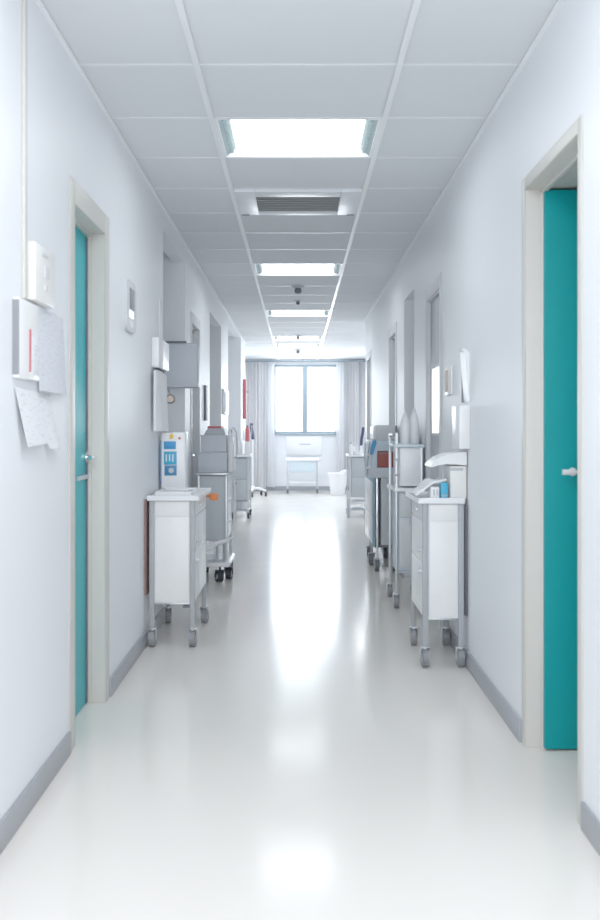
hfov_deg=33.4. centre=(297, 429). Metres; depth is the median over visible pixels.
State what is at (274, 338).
ceiling light
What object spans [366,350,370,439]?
door
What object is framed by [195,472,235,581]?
equipment cart
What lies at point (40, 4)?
trim
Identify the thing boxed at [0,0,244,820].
wall
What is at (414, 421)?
bottle
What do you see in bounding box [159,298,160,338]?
trim
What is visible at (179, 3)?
trim
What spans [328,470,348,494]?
waste bin
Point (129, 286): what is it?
panel
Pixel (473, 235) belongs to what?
wall
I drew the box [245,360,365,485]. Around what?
wall
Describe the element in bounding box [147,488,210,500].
countertop
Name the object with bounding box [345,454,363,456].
countertop
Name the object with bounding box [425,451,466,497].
dispenser
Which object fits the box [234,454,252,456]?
countertop
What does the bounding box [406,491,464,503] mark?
countertop
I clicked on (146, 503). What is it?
board
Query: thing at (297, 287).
ceiling sensor
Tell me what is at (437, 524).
cart
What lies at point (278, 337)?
diffuser
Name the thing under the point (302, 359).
trim
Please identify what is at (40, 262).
wall phone
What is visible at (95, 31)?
ceiling
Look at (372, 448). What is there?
pouch
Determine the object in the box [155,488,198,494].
tray
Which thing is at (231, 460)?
pump
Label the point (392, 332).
door
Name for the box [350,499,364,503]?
shelf
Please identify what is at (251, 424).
stand
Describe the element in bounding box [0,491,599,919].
floor
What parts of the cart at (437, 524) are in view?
corner post, drawer, door, door, corner post, panel, panel, corner post, corner post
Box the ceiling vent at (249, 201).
[234,189,361,215]
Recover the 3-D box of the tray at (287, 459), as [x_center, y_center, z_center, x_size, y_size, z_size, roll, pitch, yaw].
[0.090,0.600,20.300,0.680,0.060,0.440,0,0,0]
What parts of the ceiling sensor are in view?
mount plate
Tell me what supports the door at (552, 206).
in the wall at (473, 235)
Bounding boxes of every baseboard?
[0,549,210,854]
[249,486,348,490]
[381,547,599,855]
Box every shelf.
[289,481,315,482]
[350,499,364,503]
[387,484,424,491]
[389,443,424,447]
[392,562,410,572]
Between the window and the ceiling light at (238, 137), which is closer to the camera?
the ceiling light at (238, 137)
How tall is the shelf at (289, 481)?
0.025 m
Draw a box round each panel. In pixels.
[124,279,135,333]
[287,436,321,454]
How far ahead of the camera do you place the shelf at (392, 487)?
7.12 m
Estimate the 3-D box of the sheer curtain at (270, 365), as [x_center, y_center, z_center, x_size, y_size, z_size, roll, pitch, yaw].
[-0.566,-0.115,20.878,0.149,2.610,0.059,0,0,0]
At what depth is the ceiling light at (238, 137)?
5.15 m
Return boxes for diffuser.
[231,120,364,148]
[262,264,333,270]
[272,310,323,312]
[278,337,317,337]
[279,344,316,344]
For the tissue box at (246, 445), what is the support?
on the equipment cart at (241, 474)
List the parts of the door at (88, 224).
lock plate, handle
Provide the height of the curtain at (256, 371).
2.630 m
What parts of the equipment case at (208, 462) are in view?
lid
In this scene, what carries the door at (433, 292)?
in the wall at (473, 235)
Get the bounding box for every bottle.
[238,437,241,454]
[349,442,352,454]
[400,410,409,443]
[409,406,418,443]
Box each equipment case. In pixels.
[198,452,227,472]
[200,435,228,451]
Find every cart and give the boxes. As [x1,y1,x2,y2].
[147,488,217,646]
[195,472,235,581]
[232,454,252,518]
[345,454,365,517]
[364,440,394,570]
[406,491,465,666]
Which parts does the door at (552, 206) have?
handle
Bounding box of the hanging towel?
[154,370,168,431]
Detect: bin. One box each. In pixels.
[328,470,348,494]
[377,451,392,467]
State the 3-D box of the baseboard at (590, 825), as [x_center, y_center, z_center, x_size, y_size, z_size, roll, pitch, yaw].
[0.904,1.225,5.125,0.012,0.090,16.650,0,0,0]
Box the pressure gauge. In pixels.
[163,372,174,403]
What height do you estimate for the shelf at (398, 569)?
0.020 m
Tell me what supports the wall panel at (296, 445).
attached to the wall at (327, 463)
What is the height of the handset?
0.402 m
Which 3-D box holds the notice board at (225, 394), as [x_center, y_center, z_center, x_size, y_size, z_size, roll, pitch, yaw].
[-0.888,-0.340,12.275,0.022,0.300,0.850,0,0,0]
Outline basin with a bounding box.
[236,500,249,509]
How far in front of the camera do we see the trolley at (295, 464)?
20.11 m
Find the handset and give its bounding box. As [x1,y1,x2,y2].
[360,427,364,454]
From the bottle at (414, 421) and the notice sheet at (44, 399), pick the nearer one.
the notice sheet at (44, 399)
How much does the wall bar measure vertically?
0.340 m
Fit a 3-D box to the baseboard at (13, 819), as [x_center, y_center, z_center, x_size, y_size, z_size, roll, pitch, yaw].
[-0.894,1.225,6.900,0.012,0.090,20.200,0,0,0]
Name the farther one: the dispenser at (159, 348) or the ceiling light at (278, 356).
the ceiling light at (278, 356)
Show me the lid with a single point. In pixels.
(212, 430)
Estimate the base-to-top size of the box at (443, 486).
0.085 m
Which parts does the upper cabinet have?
rail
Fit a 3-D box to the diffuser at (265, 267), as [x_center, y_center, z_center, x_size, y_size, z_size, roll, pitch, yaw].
[0.000,-1.522,9.225,0.660,0.008,0.650,0,0,0]
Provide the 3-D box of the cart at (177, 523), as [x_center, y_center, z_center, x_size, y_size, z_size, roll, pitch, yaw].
[-0.705,0.826,6.235,0.350,0.889,0.850,0,0,0]
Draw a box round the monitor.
[371,425,396,440]
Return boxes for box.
[244,443,249,454]
[428,486,438,497]
[439,482,447,497]
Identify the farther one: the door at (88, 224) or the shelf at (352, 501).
the shelf at (352, 501)
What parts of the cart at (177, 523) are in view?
corner post, panel, panel, corner post, drawer, door, door, corner post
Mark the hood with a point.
(459, 458)
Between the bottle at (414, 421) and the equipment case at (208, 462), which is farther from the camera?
the equipment case at (208, 462)
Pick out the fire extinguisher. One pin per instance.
(245, 431)
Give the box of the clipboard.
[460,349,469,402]
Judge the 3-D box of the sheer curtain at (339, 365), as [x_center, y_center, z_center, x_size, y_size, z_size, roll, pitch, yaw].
[0.879,-0.135,20.878,0.159,2.570,0.059,0,0,0]
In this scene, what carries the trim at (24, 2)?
attached to the wall at (68, 132)
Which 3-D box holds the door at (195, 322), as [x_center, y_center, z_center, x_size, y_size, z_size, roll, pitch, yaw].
[-0.998,0.135,8.785,0.205,2.270,0.810,0,0,0]
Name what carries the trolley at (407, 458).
on the floor
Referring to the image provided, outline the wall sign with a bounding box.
[243,379,248,418]
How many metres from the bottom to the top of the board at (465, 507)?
0.590 m
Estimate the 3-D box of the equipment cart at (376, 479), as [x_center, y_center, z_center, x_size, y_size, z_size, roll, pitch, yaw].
[0.761,0.682,9.470,0.278,1.175,1.074,0,0,0]
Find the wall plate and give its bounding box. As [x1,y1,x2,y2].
[445,365,452,395]
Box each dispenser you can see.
[151,337,168,371]
[161,432,187,488]
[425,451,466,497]
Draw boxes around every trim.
[22,0,26,298]
[35,0,563,343]
[80,64,518,336]
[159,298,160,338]
[175,0,420,359]
[245,359,365,361]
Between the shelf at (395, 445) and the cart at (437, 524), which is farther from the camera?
the shelf at (395, 445)
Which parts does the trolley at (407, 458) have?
drawer, drawer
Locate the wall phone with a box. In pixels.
[27,241,53,308]
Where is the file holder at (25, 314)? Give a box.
[12,297,38,380]
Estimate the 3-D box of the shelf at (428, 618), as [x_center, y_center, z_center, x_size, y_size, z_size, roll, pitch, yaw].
[0.776,1.011,5.615,0.160,0.016,0.510,0,0,0]
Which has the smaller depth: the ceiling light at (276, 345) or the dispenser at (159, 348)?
the dispenser at (159, 348)
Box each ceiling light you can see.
[214,119,381,156]
[253,264,342,274]
[266,310,329,315]
[273,337,322,339]
[275,344,320,346]
[278,356,317,357]
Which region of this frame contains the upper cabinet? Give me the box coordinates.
[164,341,199,387]
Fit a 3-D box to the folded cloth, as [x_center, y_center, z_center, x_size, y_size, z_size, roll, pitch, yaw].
[0.720,0.312,5.530,0.175,0.099,0.261,0,0,0]
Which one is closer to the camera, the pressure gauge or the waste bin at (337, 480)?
the pressure gauge
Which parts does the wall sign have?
sign panel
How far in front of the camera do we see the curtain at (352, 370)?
20.84 m
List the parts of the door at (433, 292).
pane frame, glass pane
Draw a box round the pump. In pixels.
[228,427,237,471]
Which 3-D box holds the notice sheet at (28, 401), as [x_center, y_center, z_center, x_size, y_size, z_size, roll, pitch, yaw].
[-0.879,-0.040,3.328,0.034,0.190,0.325,0,0,0]
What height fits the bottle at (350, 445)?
0.190 m
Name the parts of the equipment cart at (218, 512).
corner post, plate, corner post, drawer, drawer, drawer, corner post, handle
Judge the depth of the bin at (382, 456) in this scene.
8.96 m
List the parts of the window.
sill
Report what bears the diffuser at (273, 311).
attached to the ceiling light at (269, 312)
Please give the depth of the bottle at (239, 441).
14.47 m
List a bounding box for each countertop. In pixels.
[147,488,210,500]
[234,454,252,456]
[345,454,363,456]
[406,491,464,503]
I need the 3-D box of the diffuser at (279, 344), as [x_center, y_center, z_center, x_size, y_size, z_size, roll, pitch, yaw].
[0.000,-1.522,17.505,0.660,0.008,0.650,0,0,0]
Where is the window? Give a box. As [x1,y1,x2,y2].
[274,365,335,434]
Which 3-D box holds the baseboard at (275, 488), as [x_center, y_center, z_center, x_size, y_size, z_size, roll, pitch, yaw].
[0.000,1.225,20.994,3.000,0.090,0.012,0,0,0]
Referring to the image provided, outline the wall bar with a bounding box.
[204,385,207,420]
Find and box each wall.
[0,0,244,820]
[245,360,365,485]
[366,0,599,821]
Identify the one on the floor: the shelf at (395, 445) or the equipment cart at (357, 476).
the equipment cart at (357, 476)
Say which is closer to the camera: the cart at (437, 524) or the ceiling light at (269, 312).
the cart at (437, 524)
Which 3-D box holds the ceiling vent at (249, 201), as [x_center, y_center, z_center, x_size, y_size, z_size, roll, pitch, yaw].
[0.000,-1.483,6.465,0.790,0.054,0.660,0,0,0]
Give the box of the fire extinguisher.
[243,425,251,440]
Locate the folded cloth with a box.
[410,476,446,495]
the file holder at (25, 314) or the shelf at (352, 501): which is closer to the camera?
the file holder at (25, 314)
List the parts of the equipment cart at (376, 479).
door, door, panel, post, drawer, frame, plate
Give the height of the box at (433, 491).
0.062 m
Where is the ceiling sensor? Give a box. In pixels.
[291,285,304,293]
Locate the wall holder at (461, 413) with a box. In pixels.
[452,405,469,448]
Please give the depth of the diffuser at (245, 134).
5.14 m
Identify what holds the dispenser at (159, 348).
attached to the wall at (68, 132)
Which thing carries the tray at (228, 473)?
on the equipment cart at (218, 512)
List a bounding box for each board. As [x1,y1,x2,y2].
[144,499,148,594]
[222,389,228,414]
[464,505,467,615]
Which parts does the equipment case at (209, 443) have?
lid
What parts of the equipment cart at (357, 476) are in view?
corner post, corner post, foot rail, door, door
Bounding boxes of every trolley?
[284,457,320,492]
[386,433,424,607]
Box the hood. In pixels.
[425,451,466,466]
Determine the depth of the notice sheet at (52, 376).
3.58 m
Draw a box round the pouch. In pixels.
[370,440,376,454]
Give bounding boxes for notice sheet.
[15,387,48,446]
[36,304,65,395]
[37,392,60,448]
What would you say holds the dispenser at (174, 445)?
on the cart at (177, 523)
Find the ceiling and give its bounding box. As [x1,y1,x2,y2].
[41,0,557,359]
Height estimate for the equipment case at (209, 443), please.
0.145 m
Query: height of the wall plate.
0.170 m
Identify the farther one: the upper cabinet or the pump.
the pump
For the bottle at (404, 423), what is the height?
0.245 m
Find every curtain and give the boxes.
[247,362,265,487]
[267,362,273,486]
[336,362,343,471]
[344,362,361,485]
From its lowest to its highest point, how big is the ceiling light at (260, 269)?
0.078 m
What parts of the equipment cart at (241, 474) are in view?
corner post, door, door, corner post, corner post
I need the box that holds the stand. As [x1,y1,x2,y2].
[249,423,266,496]
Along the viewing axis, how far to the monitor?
8.98 m
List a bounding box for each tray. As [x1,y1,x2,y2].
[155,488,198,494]
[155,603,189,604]
[195,472,232,474]
[286,458,318,460]
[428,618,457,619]
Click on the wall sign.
(244, 380)
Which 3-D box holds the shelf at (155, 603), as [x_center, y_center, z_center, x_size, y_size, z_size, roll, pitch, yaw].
[-0.735,1.016,6.205,0.206,0.016,0.690,0,0,0]
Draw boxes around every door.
[69,174,108,750]
[191,311,200,487]
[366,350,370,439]
[388,322,396,556]
[425,272,441,627]
[522,114,582,825]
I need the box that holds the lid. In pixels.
[204,426,228,434]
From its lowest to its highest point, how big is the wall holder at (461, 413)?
0.230 m

